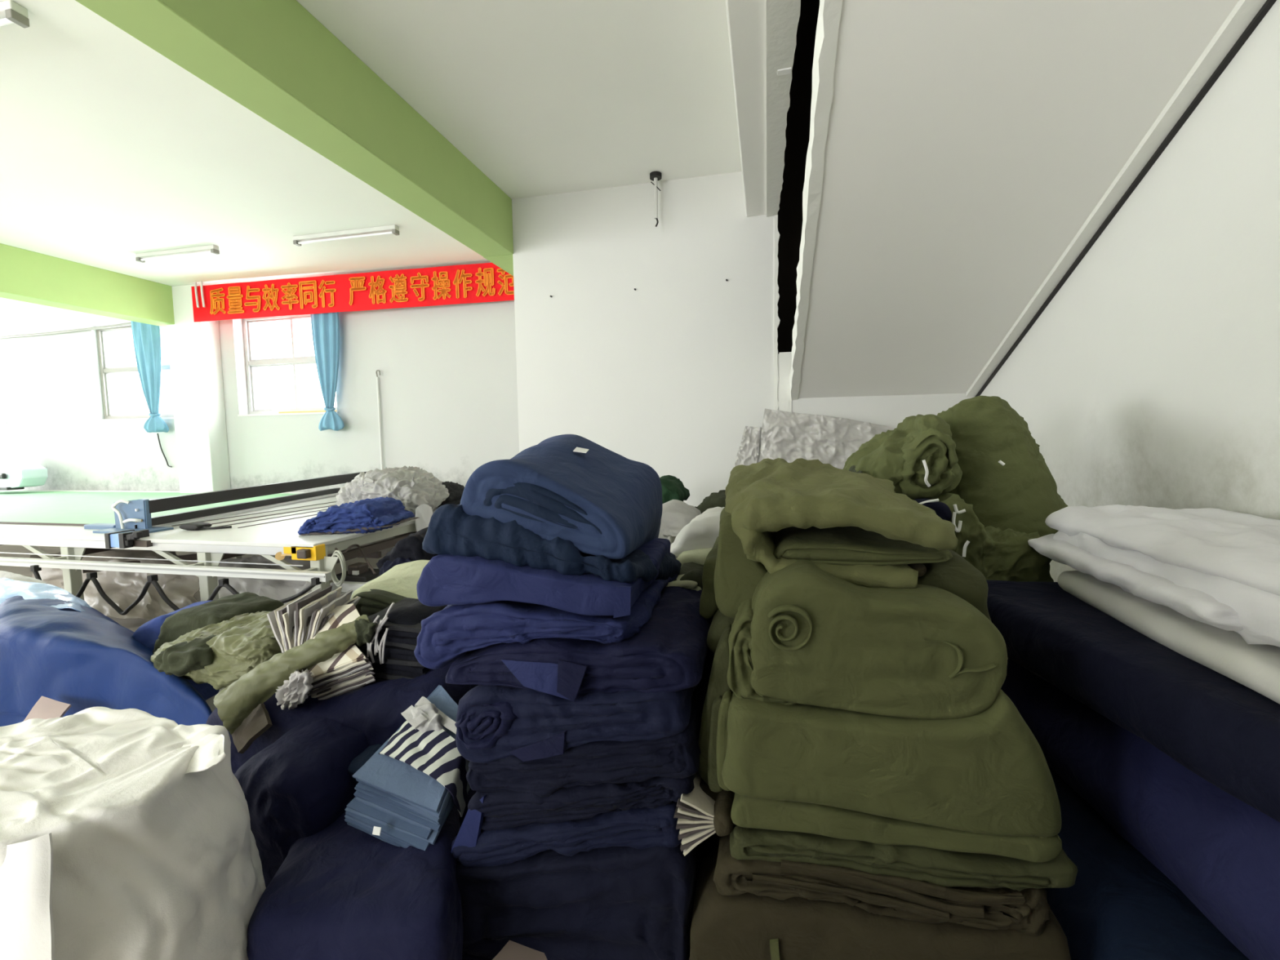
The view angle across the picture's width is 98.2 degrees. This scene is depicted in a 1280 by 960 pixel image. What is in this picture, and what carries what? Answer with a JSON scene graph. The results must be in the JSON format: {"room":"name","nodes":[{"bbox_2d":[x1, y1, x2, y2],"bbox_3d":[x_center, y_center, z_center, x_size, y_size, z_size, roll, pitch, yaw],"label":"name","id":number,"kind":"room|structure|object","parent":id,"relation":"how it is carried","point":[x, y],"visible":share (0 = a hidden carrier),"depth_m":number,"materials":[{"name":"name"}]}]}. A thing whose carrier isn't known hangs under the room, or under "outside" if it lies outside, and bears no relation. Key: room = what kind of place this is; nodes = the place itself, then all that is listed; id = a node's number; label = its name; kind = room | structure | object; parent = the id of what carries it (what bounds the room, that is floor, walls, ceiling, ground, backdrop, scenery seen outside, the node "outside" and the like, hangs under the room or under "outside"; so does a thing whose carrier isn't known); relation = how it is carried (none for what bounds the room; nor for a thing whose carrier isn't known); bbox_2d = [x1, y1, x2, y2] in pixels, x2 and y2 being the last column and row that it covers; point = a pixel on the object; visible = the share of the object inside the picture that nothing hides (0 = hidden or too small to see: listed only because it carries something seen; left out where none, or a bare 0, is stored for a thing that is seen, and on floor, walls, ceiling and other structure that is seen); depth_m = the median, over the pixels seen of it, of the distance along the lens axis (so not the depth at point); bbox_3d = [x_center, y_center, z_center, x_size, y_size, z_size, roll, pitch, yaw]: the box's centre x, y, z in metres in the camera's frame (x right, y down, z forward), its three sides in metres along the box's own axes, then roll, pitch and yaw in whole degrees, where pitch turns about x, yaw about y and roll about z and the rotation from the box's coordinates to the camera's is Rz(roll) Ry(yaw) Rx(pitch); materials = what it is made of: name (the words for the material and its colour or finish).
{"room":"textile factory","nodes":[
{"label":"textile factory","id":0,"kind":"room"},
{"bbox_2d":[0,544,385,711],"bbox_3d":[-6.333,1.548,2.350,17.210,0.150,12.100,0,5,13],"label":"floor","id":1,"kind":"structure","parent":0,"point":[132,624],"depth_m":7.14,"materials":[{"name":"concrete"}]},
{"bbox_2d":[0,577,212,726],"bbox_3d":[-3.331,1.165,3.195,3.424,0.997,0.815,0,5,13],"label":"mound","id":2,"kind":"object","parent":1,"relation":"on","point":[54,645],"visible":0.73,"depth_m":2.68,"materials":[{"name":"blue fabric"}]},
{"bbox_2d":[0,570,46,583],"bbox_3d":[-4.210,0.680,3.744,0.693,0.117,0.099,0,5,13],"label":"cloth","id":3,"kind":"object","parent":2,"relation":"on","point":[3,574],"visible":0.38,"depth_m":3.75,"materials":[{"name":"white fabric"}]},
{"bbox_2d":[22,696,71,721],"bbox_3d":[-2.668,1.092,2.466,0.192,0.127,0.430,-3,5,-23],"label":"card","id":4,"kind":"object","parent":2,"relation":"on","point":[45,708],"visible":0.41,"depth_m":2.52,"materials":[{"name":"beige paper"}]},
{"bbox_2d":[150,611,281,689],"bbox_3d":[-1.976,0.800,2.727,0.946,0.305,0.624,0,5,13],"label":"bundle","id":5,"kind":"object","parent":2,"relation":"on","point":[218,655],"visible":0.67,"depth_m":2.46,"materials":[{"name":"fabric"}]},
{"bbox_2d":[152,591,284,654],"bbox_3d":[-2.193,0.814,3.065,0.812,0.295,0.468,0,5,13],"label":"roll","id":6,"kind":"object","parent":2,"relation":"on","point":[186,620],"visible":0.28,"depth_m":2.93,"materials":[{"name":"fabric"}]},
{"bbox_2d":[29,549,199,619],"bbox_3d":[-4.655,0.891,4.864,2.714,0.557,0.602,0,5,13],"label":"plastic sheet","id":7,"kind":"object","parent":1,"relation":"on","point":[123,588],"visible":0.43,"depth_m":4.63,"materials":[{"name":"beige"}]},
{"bbox_2d":[0,706,266,959],"bbox_3d":[-1.536,1.099,1.566,1.001,0.762,0.605,2,5,29],"label":"woven sack","id":8,"kind":"object","parent":1,"relation":"on","point":[126,834],"visible":0.98,"depth_m":1.36,"materials":[{"name":"white fabric"}]},
{"bbox_2d":[132,600,219,700],"bbox_3d":[-2.724,1.064,3.286,0.274,0.650,0.450,-1,4,3],"label":"fold","id":9,"kind":"object","parent":1,"relation":"on","point":[147,634],"visible":0.14,"depth_m":3.07,"materials":[{"name":"blue fabric"}]},
{"bbox_2d":[0,489,439,601],"bbox_3d":[-7.131,0.727,6.526,11.185,0.870,3.371,0,5,13],"label":"table","id":10,"kind":"object","parent":1,"relation":"on","point":[30,519],"depth_m":4.40,"materials":[{"name":"white metal"}]},
{"bbox_2d":[30,564,321,615],"bbox_3d":[-3.348,0.834,3.931,2.556,0.392,0.045,0,5,13],"label":"cable","id":11,"kind":"object","parent":10,"relation":"hanging from","point":[92,576],"visible":0.73,"depth_m":3.94,"materials":[{"name":"black rubber"}]},
{"bbox_2d":[178,521,231,530],"bbox_3d":[-3.566,0.377,4.543,0.378,0.054,0.145,0,4,7],"label":"holder","id":12,"kind":"object","parent":10,"relation":"on","point":[199,525],"visible":1,"depth_m":4.51,"materials":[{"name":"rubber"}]},
{"bbox_2d":[84,471,366,548],"bbox_3d":[-3.872,0.200,5.735,1.147,0.366,3.226,0,5,13],"label":"gantry","id":13,"kind":"object","parent":10,"relation":"on","point":[134,521],"visible":0.97,"depth_m":4.92,"materials":[{"name":"black metal"}]},
{"bbox_2d":[275,543,325,560],"bbox_3d":[-2.398,0.511,3.875,0.351,0.116,0.140,0,5,13],"label":"switch box","id":14,"kind":"object","parent":10,"relation":"attached to","point":[317,553],"visible":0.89,"depth_m":3.85,"materials":[{"name":"yellow plastic"}]},
{"bbox_2d":[334,543,376,574],"bbox_3d":[-2.104,0.582,4.052,0.215,0.202,0.367,-5,6,-42],"label":"lead","id":15,"kind":"object","parent":10,"relation":"hanging from","point":[355,544],"visible":0.89,"depth_m":4.08,"materials":[{"name":"black rubber"}]},
{"bbox_2d":[297,496,418,535],"bbox_3d":[-2.233,0.278,4.509,0.764,0.259,0.664,-1,4,-3],"label":"clothes","id":16,"kind":"object","parent":10,"relation":"on","point":[379,513],"visible":1,"depth_m":4.23,"materials":[{"name":"fabric"}]},
{"bbox_2d":[335,466,449,517],"bbox_3d":[-2.355,0.111,5.391,0.942,0.484,0.942,0,5,13],"label":"fabric pile","id":17,"kind":"object","parent":10,"relation":"on","point":[414,486],"visible":0.76,"depth_m":5.05,"materials":[{"name":"grey fabric"}]},
{"bbox_2d":[414,503,432,532],"bbox_3d":[-1.925,0.438,5.001,0.093,0.450,0.292,0,5,13],"label":"garment","id":18,"kind":"object","parent":10,"relation":"hanging from","point":[424,512],"visible":0.38,"depth_m":4.93,"materials":[{"name":"white fabric"}]},
{"bbox_2d":[437,480,464,506],"bbox_3d":[-2.165,0.151,6.066,0.491,0.272,0.606,0,5,13],"label":"heap","id":19,"kind":"object","parent":10,"relation":"on","point":[455,491],"visible":0.27,"depth_m":5.99,"materials":[{"name":"grey fabric"}]},
{"bbox_2d":[199,555,311,604],"bbox_3d":[-3.138,0.890,4.534,1.728,0.469,0.555,0,5,13],"label":"plastic sheet","id":20,"kind":"object","parent":1,"relation":"on","point":[276,589],"visible":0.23,"depth_m":4.44,"materials":[{"name":"grey"}]},
{"bbox_2d":[234,716,368,887],"bbox_3d":[-1.239,1.175,2.053,0.577,0.519,0.449,0,5,13],"label":"bale","id":21,"kind":"object","parent":1,"relation":"on","point":[295,788],"visible":0.5,"depth_m":1.85,"materials":[{"name":"fabric"}]},
{"bbox_2d":[205,654,478,826],"bbox_3d":[-1.202,1.051,2.600,1.327,0.730,1.014,0,5,13],"label":"fabric","id":22,"kind":"object","parent":1,"relation":"on","point":[374,710],"visible":0.1,"depth_m":2.14,"materials":[{"name":"fabric"}]},
{"bbox_2d":[231,702,272,753],"bbox_3d":[-1.526,0.951,2.164,0.117,0.153,0.227,-5,6,-43],"label":"tag","id":23,"kind":"object","parent":22,"relation":"hanging from","point":[259,721],"visible":0.73,"depth_m":2.12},
{"bbox_2d":[213,585,377,734],"bbox_3d":[-1.319,0.726,2.275,0.607,0.477,0.507,0,5,13],"label":"bundle","id":24,"kind":"object","parent":22,"relation":"on","point":[317,633],"visible":0.99,"depth_m":2.18,"materials":[{"name":"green fabric"}]},
{"bbox_2d":[347,744,382,783],"bbox_3d":[-0.993,1.031,2.054,0.167,0.118,0.244,0,5,13],"label":"cloth","id":25,"kind":"object","parent":22,"relation":"on","point":[359,761],"visible":0.17,"depth_m":1.97,"materials":[{"name":"blue fabric"}]},
{"bbox_2d":[351,560,430,616],"bbox_3d":[-1.183,0.640,3.051,0.624,0.291,1.184,-2,5,-16],"label":"roll","id":26,"kind":"object","parent":22,"relation":"on","point":[398,583],"visible":0.3,"depth_m":2.75,"materials":[{"name":"fabric"}]},
{"bbox_2d":[355,597,448,688],"bbox_3d":[-0.966,0.673,2.362,0.318,0.386,0.363,0,5,13],"label":"bundle","id":27,"kind":"object","parent":22,"relation":"on","point":[390,651],"visible":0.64,"depth_m":2.22,"materials":[{"name":"grey fabric"}]},
{"bbox_2d":[330,567,378,599],"bbox_3d":[-2.002,0.991,4.250,0.390,0.534,0.510,0,5,13],"label":"crate","id":28,"kind":"object","parent":1,"relation":"on","point":[346,586],"visible":0.06,"depth_m":4.00,"materials":[{"name":"white plastic"}]},
{"bbox_2d":[335,562,379,582],"bbox_3d":[-2.096,0.691,4.165,0.285,0.129,0.250,0,5,13],"label":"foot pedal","id":29,"kind":"object","parent":28,"relation":"on","point":[358,571],"visible":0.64,"depth_m":4.09,"materials":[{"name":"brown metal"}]},
{"bbox_2d":[246,804,463,959],"bbox_3d":[-0.872,1.249,1.755,0.610,0.370,0.939,-2,5,-15],"label":"bale","id":30,"kind":"object","parent":1,"relation":"on","point":[340,891],"visible":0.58,"depth_m":1.50,"materials":[{"name":"fabric"}]},
{"bbox_2d":[344,684,470,850],"bbox_3d":[-0.679,0.935,1.855,0.358,0.334,0.437,1,5,24],"label":"bundle","id":31,"kind":"object","parent":30,"relation":"on","point":[409,788],"visible":0.88,"depth_m":1.73,"materials":[{"name":"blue fabric"}]},
{"bbox_2d":[374,527,438,578],"bbox_3d":[-1.510,0.846,3.822,0.531,1.026,0.587,0,4,9],"label":"heap","id":32,"kind":"object","parent":1,"relation":"on","point":[409,548],"visible":0.22,"depth_m":3.56,"materials":[{"name":"black fabric"}]},
{"bbox_2d":[455,841,702,959],"bbox_3d":[-0.149,1.192,1.916,0.870,0.518,0.786,0,5,13],"label":"fabric","id":33,"kind":"object","parent":1,"relation":"on","point":[611,903],"visible":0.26,"depth_m":1.53,"materials":[{"name":"fabric"}]},
{"bbox_2d":[492,940,547,959],"bbox_3d":[-0.289,1.262,1.467,0.205,0.105,0.161,0,5,13],"label":"card","id":34,"kind":"object","parent":33,"relation":"on","point":[512,950],"visible":1,"depth_m":1.49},
{"bbox_2d":[450,794,682,867],"bbox_3d":[-0.164,0.975,1.897,0.732,0.294,0.768,0,5,13],"label":"fabric","id":35,"kind":"object","parent":33,"relation":"on","point":[643,828],"visible":0.36,"depth_m":1.53,"materials":[{"name":"fabric"}]},
{"bbox_2d":[467,773,695,831],"bbox_3d":[-0.117,0.889,1.882,0.703,0.287,0.745,0,5,13],"label":"fabric","id":36,"kind":"object","parent":35,"relation":"on","point":[503,810],"visible":0.39,"depth_m":1.53,"materials":[{"name":"fabric"}]},
{"bbox_2d":[466,646,714,797],"bbox_3d":[-0.110,0.762,1.862,0.702,0.281,0.765,0,5,13],"label":"fabric","id":37,"kind":"object","parent":36,"relation":"on","point":[543,767],"visible":0.34,"depth_m":1.51,"materials":[{"name":"fabric"}]},
{"bbox_2d":[454,651,707,763],"bbox_3d":[-0.137,0.654,1.860,0.715,0.292,0.775,0,5,13],"label":"fabric","id":38,"kind":"object","parent":37,"relation":"on","point":[493,722],"visible":0.59,"depth_m":1.51,"materials":[{"name":"fabric"}]},
{"bbox_2d":[444,586,713,702],"bbox_3d":[-0.142,0.495,1.846,0.769,0.200,0.758,0,5,13],"label":"fabric","id":39,"kind":"object","parent":38,"relation":"on","point":[668,652],"visible":0.59,"depth_m":1.51,"materials":[{"name":"fabric"}]},
{"bbox_2d":[413,573,677,669],"bbox_3d":[-0.259,0.428,1.874,0.690,0.234,0.752,0,5,13],"label":"fabric","id":40,"kind":"object","parent":39,"relation":"on","point":[446,635],"visible":0.46,"depth_m":1.55,"materials":[{"name":"fabric"}]},
{"bbox_2d":[416,537,670,617],"bbox_3d":[-0.264,0.264,1.862,0.651,0.168,0.726,0,5,13],"label":"fabric","id":41,"kind":"object","parent":40,"relation":"on","point":[445,580],"visible":0.55,"depth_m":1.53,"materials":[{"name":"fabric"}]},
{"bbox_2d":[422,503,681,582],"bbox_3d":[-0.281,0.243,1.914,0.795,0.402,0.782,0,5,13],"label":"fabric","id":42,"kind":"object","parent":41,"relation":"on","point":[451,531],"visible":0.64,"depth_m":1.56,"materials":[{"name":"blue fabric"}]},
{"bbox_2d":[459,434,662,559],"bbox_3d":[-0.249,0.069,1.895,0.604,0.455,0.706,0,5,13],"label":"fabric","id":43,"kind":"object","parent":42,"relation":"on","point":[577,490],"visible":0.99,"depth_m":1.58,"materials":[{"name":"blue fabric"}]},
{"bbox_2d":[673,772,734,856],"bbox_3d":[0.207,0.892,1.650,0.170,0.158,0.438,0,5,13],"label":"bundle","id":44,"kind":"object","parent":33,"relation":"on","point":[701,813],"visible":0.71,"depth_m":1.46,"materials":[{"name":"beige fabric"}]},
{"bbox_2d":[659,475,689,503],"bbox_3d":[0.191,0.669,3.921,0.290,1.395,0.558,0,5,13],"label":"cloth","id":45,"kind":"object","parent":1,"relation":"on","point":[673,488],"visible":0.12,"depth_m":3.68,"materials":[{"name":"fabric"}]},
{"bbox_2d":[657,499,701,559],"bbox_3d":[0.208,0.761,3.280,0.354,1.271,0.504,0,5,13],"label":"cloth bundle","id":46,"kind":"object","parent":1,"relation":"on","point":[676,513],"visible":0.16,"depth_m":3.02,"materials":[{"name":"white fabric"}]},
{"bbox_2d":[666,561,703,591],"bbox_3d":[0.189,0.906,2.201,0.246,1.155,0.356,0,5,13],"label":"cloth","id":47,"kind":"object","parent":1,"relation":"on","point":[690,576],"visible":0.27,"depth_m":2.04,"materials":[{"name":"green fabric"}]},
{"bbox_2d":[676,547,712,567],"bbox_3d":[0.297,0.852,2.755,0.434,1.198,0.933,0,5,13],"label":"bale","id":48,"kind":"object","parent":1,"relation":"on","point":[697,556],"visible":0.02,"depth_m":2.28,"materials":[{"name":"fabric"}]},
{"bbox_2d":[670,506,724,556],"bbox_3d":[0.374,0.232,2.711,0.392,0.198,0.704,0,5,13],"label":"cloth bag","id":49,"kind":"object","parent":48,"relation":"on","point":[702,531],"visible":0.46,"depth_m":2.40,"materials":[{"name":"beige fabric"}]},
{"bbox_2d":[694,489,725,513],"bbox_3d":[0.588,0.717,3.783,0.521,1.332,0.721,0,5,13],"label":"cloth","id":50,"kind":"object","parent":1,"relation":"on","point":[714,500],"visible":0.02,"depth_m":3.50,"materials":[{"name":"fabric"}]},
{"bbox_2d":[688,832,1071,959],"bbox_3d":[0.632,1.221,1.663,1.032,0.450,0.704,0,5,13],"label":"fabric","id":51,"kind":"object","parent":1,"relation":"on","point":[747,926],"visible":0.22,"depth_m":1.35,"materials":[{"name":"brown fabric"}]},
{"bbox_2d":[713,834,1050,937],"bbox_3d":[0.626,0.976,1.628,0.767,0.153,0.646,0,5,13],"label":"fabric","id":52,"kind":"object","parent":51,"relation":"on","point":[1027,910],"visible":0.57,"depth_m":1.32,"materials":[{"name":"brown fabric"}]},
{"bbox_2d":[729,823,1077,891],"bbox_3d":[0.671,0.891,1.593,0.797,0.122,0.602,0,5,13],"label":"fabric","id":53,"kind":"object","parent":52,"relation":"on","point":[943,868],"visible":0.35,"depth_m":1.31,"materials":[{"name":"green fabric"}]},
{"bbox_2d":[730,792,1062,862],"bbox_3d":[0.651,0.818,1.593,0.761,0.100,0.585,0,5,13],"label":"fabric","id":54,"kind":"object","parent":53,"relation":"on","point":[746,811],"visible":0.27,"depth_m":1.33,"materials":[{"name":"green fabric"}]},
{"bbox_2d":[707,688,1062,836],"bbox_3d":[0.623,0.641,1.593,0.818,0.366,0.626,0,5,13],"label":"fabric","id":55,"kind":"object","parent":54,"relation":"on","point":[986,772],"visible":0.7,"depth_m":1.29,"materials":[{"name":"green fabric"}]},
{"bbox_2d":[697,623,732,785],"bbox_3d":[0.253,0.613,1.721,0.113,0.438,0.504,0,5,13],"label":"fabric","id":56,"kind":"object","parent":55,"relation":"on","point":[717,685],"visible":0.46,"depth_m":1.49,"materials":[{"name":"green fabric"}]},
{"bbox_2d":[706,549,991,653],"bbox_3d":[0.635,0.345,1.847,0.764,0.341,0.693,0,5,13],"label":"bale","id":57,"kind":"object","parent":55,"relation":"on","point":[956,575],"visible":0.07,"depth_m":1.46},
{"bbox_2d":[699,536,718,619],"bbox_3d":[0.279,0.342,2.009,0.082,0.215,0.518,0,5,12],"label":"fabric","id":58,"kind":"object","parent":57,"relation":"on","point":[708,607],"visible":0.46,"depth_m":1.76,"materials":[{"name":"green fabric"}]},
{"bbox_2d":[714,506,767,618],"bbox_3d":[0.351,0.227,1.822,0.196,0.317,0.580,0,5,13],"label":"fabric","id":59,"kind":"object","parent":57,"relation":"on","point":[736,577],"visible":0.49,"depth_m":1.56,"materials":[{"name":"green fabric"}]},
{"bbox_2d":[727,559,1007,719],"bbox_3d":[0.571,0.388,1.533,0.640,0.354,0.486,0,5,13],"label":"roll","id":60,"kind":"object","parent":55,"relation":"on","point":[806,633],"visible":0.94,"depth_m":1.32,"materials":[{"name":"green fabric"}]},
{"bbox_2d":[724,457,958,588],"bbox_3d":[0.570,0.102,1.760,0.621,0.321,0.726,0,5,13],"label":"folded fabric","id":61,"kind":"object","parent":60,"relation":"on","point":[855,527],"visible":0.91,"depth_m":1.48,"materials":[{"name":"green fabric"}]},
{"bbox_2d":[913,493,1053,659],"bbox_3d":[1.400,0.752,2.375,0.566,1.420,0.473,0,5,13],"label":"fabric","id":62,"kind":"object","parent":1,"relation":"on","point":[998,554],"visible":0.18,"depth_m":2.15,"materials":[{"name":"fabric"}]},
{"bbox_2d":[843,413,962,499],"bbox_3d":[1.163,-0.083,2.551,0.499,0.428,0.681,0,5,13],"label":"bundle","id":63,"kind":"object","parent":62,"relation":"on","point":[919,456],"visible":0.7,"depth_m":2.29,"materials":[{"name":"fabric"}]},
{"bbox_2d":[937,395,1067,536],"bbox_3d":[1.633,0.021,2.534,0.450,0.815,0.595,-3,5,-28],"label":"roll","id":64,"kind":"object","parent":62,"relation":"on","point":[1007,482],"visible":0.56,"depth_m":2.43,"materials":[{"name":"fabric"}]},
{"bbox_2d":[1044,764,1249,959],"bbox_3d":[1.438,1.242,1.159,0.861,0.461,1.817,0,5,13],"label":"fabric","id":65,"kind":"object","parent":1,"relation":"on","point":[1119,905],"visible":0.15,"depth_m":1.37,"materials":[{"name":"blue fabric"}]},
{"bbox_2d":[1000,658,1279,959],"bbox_3d":[1.505,0.838,1.198,0.746,0.457,1.692,0,5,13],"label":"fabric","id":66,"kind":"object","parent":65,"relation":"on","point":[1222,852],"visible":0.48,"depth_m":1.30,"materials":[{"name":"fabric"}]},
{"bbox_2d":[986,579,1279,822],"bbox_3d":[1.443,0.536,1.271,0.899,0.231,1.640,0,5,13],"label":"fabric","id":67,"kind":"object","parent":66,"relation":"on","point":[1224,731],"visible":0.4,"depth_m":1.32,"materials":[{"name":"fabric"}]},
{"bbox_2d":[1057,570,1279,704],"bbox_3d":[1.574,0.405,1.193,0.576,0.098,1.466,0,5,13],"label":"fabric","id":68,"kind":"object","parent":67,"relation":"on","point":[1256,667],"visible":0.42,"depth_m":1.35,"materials":[{"name":"beige fabric"}]},
{"bbox_2d":[1027,504,1279,647],"bbox_3d":[1.644,0.247,1.407,0.676,0.236,1.363,0,5,13],"label":"fabric","id":69,"kind":"object","parent":68,"relation":"on","point":[1219,568],"visible":1,"depth_m":1.48,"materials":[{"name":"fabric"}]},
{"bbox_2d":[166,284,231,552],"bbox_3d":[-6.286,-0.834,7.926,0.600,3.740,0.270,0,5,13],"label":"pillar","id":70,"kind":"structure","parent":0,"point":[193,347],"depth_m":7.79,"materials":[{"name":"white paint"}]},
{"bbox_2d":[0,300,519,555],"bbox_3d":[-6.948,-0.856,8.349,12.720,3.740,0.260,0,5,13],"label":"wall","id":71,"kind":"structure","parent":0,"point":[447,379],"depth_m":7.68,"materials":[{"name":"white paint"}]},
{"bbox_2d":[0,322,131,338],"bbox_3d":[-9.600,-2.289,8.672,5.401,0.130,0.051,0,5,13],"label":"pipe","id":72,"kind":"object","parent":71,"relation":"attached to","point":[126,323],"visible":0.9,"depth_m":8.47,"materials":[{"name":"white metal"}]},
{"bbox_2d":[130,320,168,432],"bbox_3d":[-7.127,-1.528,8.057,0.499,1.670,0.229,0,5,13],"label":"curtain","id":73,"kind":"object","parent":72,"relation":"hanging from","point":[146,337],"visible":0.95,"depth_m":8.00,"materials":[{"name":"blue fabric"}]},
{"bbox_2d":[96,324,173,421],"bbox_3d":[-7.547,-1.622,8.346,1.580,1.431,0.132,0,5,13],"label":"window","id":74,"kind":"structure","parent":71,"relation":"in","point":[104,371],"depth_m":8.48,"materials":[{"name":"metal"}]},
{"bbox_2d":[237,314,337,416],"bbox_3d":[-4.920,-1.625,7.789,1.670,1.421,0.222,0,5,13],"label":"window","id":75,"kind":"structure","parent":71,"relation":"in","point":[294,361],"depth_m":7.91,"materials":[{"name":"metal"}]},
{"bbox_2d":[310,311,344,431],"bbox_3d":[-4.160,-1.458,7.393,0.420,1.600,0.229,0,5,13],"label":"curtain","id":76,"kind":"object","parent":71,"relation":"hanging from","point":[325,326],"visible":0.98,"depth_m":7.34,"materials":[{"name":"blue fabric"}]},
{"bbox_2d":[375,369,383,470],"bbox_3d":[-3.451,-0.661,7.380,0.082,1.591,0.042,3,6,39],"label":"pole","id":77,"kind":"object","parent":71,"relation":"attached to","point":[379,371],"visible":0.98,"depth_m":7.37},
{"bbox_2d":[0,0,742,308],"bbox_3d":[-7.243,-2.326,2.246,15.267,0.140,11.900,0,5,13],"label":"ceiling","id":78,"kind":"structure","parent":0,"point":[112,151],"depth_m":3.89,"materials":[{"name":"white paint"}]},
{"bbox_2d":[0,0,29,28],"bbox_3d":[-3.702,-2.319,2.895,1.280,0.084,0.072,0,5,13],"label":"lamp","id":79,"kind":"object","parent":78,"relation":"attached to","point":[11,12],"visible":1,"depth_m":2.75,"materials":[{"name":"white plastic"}]},
{"bbox_2d":[0,243,174,327],"bbox_3d":[-7.865,-1.999,2.415,0.320,0.520,11.500,0,5,13],"label":"beam","id":80,"kind":"structure","parent":78,"relation":"attached to","point":[25,275],"depth_m":6.68,"materials":[{"name":"paint"}]},
{"bbox_2d":[135,244,219,262],"bbox_3d":[-5.232,-2.555,6.263,1.110,0.084,0.072,0,5,13],"label":"lamp","id":81,"kind":"object","parent":78,"relation":"attached to","point":[140,257],"visible":1,"depth_m":6.24,"materials":[{"name":"white plastic"}]},
{"bbox_2d":[75,0,513,257],"bbox_3d":[-2.418,-1.938,0.331,0.310,0.490,9.870,0,5,13],"label":"beam","id":82,"kind":"structure","parent":78,"relation":"attached to","point":[274,59],"depth_m":2.97,"materials":[{"name":"paint"}]},
{"bbox_2d":[293,224,399,246],"bbox_3d":[-3.079,-2.552,5.790,1.240,0.084,0.072,0,5,13],"label":"lamp","id":83,"kind":"object","parent":78,"relation":"attached to","point":[298,241],"visible":1,"depth_m":5.76,"materials":[{"name":"white plastic"}]},
{"bbox_2d":[191,262,514,321],"bbox_3d":[-3.580,-2.408,7.096,5.164,0.480,0.032,0,4,11],"label":"banner","id":84,"kind":"object","parent":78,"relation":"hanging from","point":[485,282],"visible":0.99,"depth_m":7.11,"materials":[{"name":"red fabric"}]},
{"bbox_2d":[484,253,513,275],"bbox_3d":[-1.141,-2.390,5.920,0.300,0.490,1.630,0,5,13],"label":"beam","id":85,"kind":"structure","parent":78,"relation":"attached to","point":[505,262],"depth_m":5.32,"materials":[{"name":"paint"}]},
{"bbox_2d":[649,171,661,226],"bbox_3d":[0.134,-2.343,4.648,0.100,0.428,0.100,0,5,13],"label":"socket","id":86,"kind":"object","parent":78,"relation":"attached to","point":[655,176],"visible":1,"depth_m":4.63,"materials":[{"name":"plastic"}]},
{"bbox_2d":[725,0,800,216],"bbox_3d":[0.528,-2.189,2.311,0.338,0.388,4.670,0,5,13],"label":"beam","id":87,"kind":"structure","parent":78,"relation":"attached to","point":[762,33],"depth_m":2.90,"materials":[{"name":"paint"}]},
{"bbox_2d":[777,66,791,75],"bbox_3d":[0.718,-2.036,2.758,0.065,0.015,0.040,0,5,13],"label":"wall bracket","id":88,"kind":"object","parent":87,"relation":"attached to","point":[788,70],"visible":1,"depth_m":2.75,"materials":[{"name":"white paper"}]},
{"bbox_2d":[511,171,973,506],"bbox_3d":[0.954,-0.774,5.672,3.900,3.740,1.830,0,5,13],"label":"wall","id":89,"kind":"structure","parent":0,"point":[668,375],"depth_m":4.88,"materials":[{"name":"white paint"}]},
{"bbox_2d":[734,426,759,466],"bbox_3d":[0.919,-0.204,4.747,0.216,0.514,0.068,0,5,13],"label":"sheet","id":90,"kind":"object","parent":89,"relation":"attached to","point":[748,449],"visible":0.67,"depth_m":4.75,"materials":[{"name":"grey plastic"}]},
{"bbox_2d":[773,214,780,410],"bbox_3d":[1.151,-1.386,4.655,0.048,1.610,0.062,0,5,13],"label":"trim","id":91,"kind":"structure","parent":89,"relation":"attached to","point":[776,296],"depth_m":4.63,"materials":[{"name":"paint"}]},
{"bbox_2d":[778,351,791,412],"bbox_3d":[1.224,-0.801,4.666,0.103,0.540,0.020,0,5,13],"label":"trim","id":92,"kind":"structure","parent":89,"relation":"attached to","point":[785,357],"depth_m":4.66,"materials":[{"name":"paint"}]},
{"bbox_2d":[759,408,897,469],"bbox_3d":[1.592,-0.248,4.525,1.324,0.697,0.129,0,5,13],"label":"plastic bag","id":93,"kind":"object","parent":89,"relation":"attached to","point":[789,437],"visible":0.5,"depth_m":4.55,"materials":[{"name":"grey plastic"}]},
{"bbox_2d":[777,0,819,353],"bbox_3d":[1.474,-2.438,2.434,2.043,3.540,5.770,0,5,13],"label":"gap","id":94,"kind":"object","parent":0,"point":[798,114],"depth_m":5.21,"materials":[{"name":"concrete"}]},
{"bbox_2d":[980,0,1279,582],"bbox_3d":[1.692,-1.120,-0.391,0.250,5.340,10.170,0,5,13],"label":"wall","id":95,"kind":"structure","parent":0,"point":[1150,377],"depth_m":2.19,"materials":[{"name":"white paint"}]},
{"bbox_2d":[789,0,1239,399],"bbox_3d":[1.429,-1.595,2.229,1.437,2.214,4.520,0,5,13],"label":"staircase underside","id":96,"kind":"structure","parent":95,"relation":"attached to","point":[957,149],"depth_m":2.45,"materials":[{"name":"paint"}]},
{"bbox_2d":[965,0,1266,396],"bbox_3d":[2.079,-1.497,2.087,0.065,2.047,4.518,0,5,13],"label":"trim","id":97,"kind":"structure","parent":95,"relation":"attached to","point":[1244,11],"depth_m":2.37,"materials":[{"name":"paint"}]},
{"bbox_2d":[975,0,1276,396],"bbox_3d":[2.121,-1.490,2.078,0.020,2.062,4.518,0,5,13],"label":"trim","id":98,"kind":"structure","parent":95,"relation":"attached to","point":[1268,4],"depth_m":2.36,"materials":[{"name":"black rubber"}]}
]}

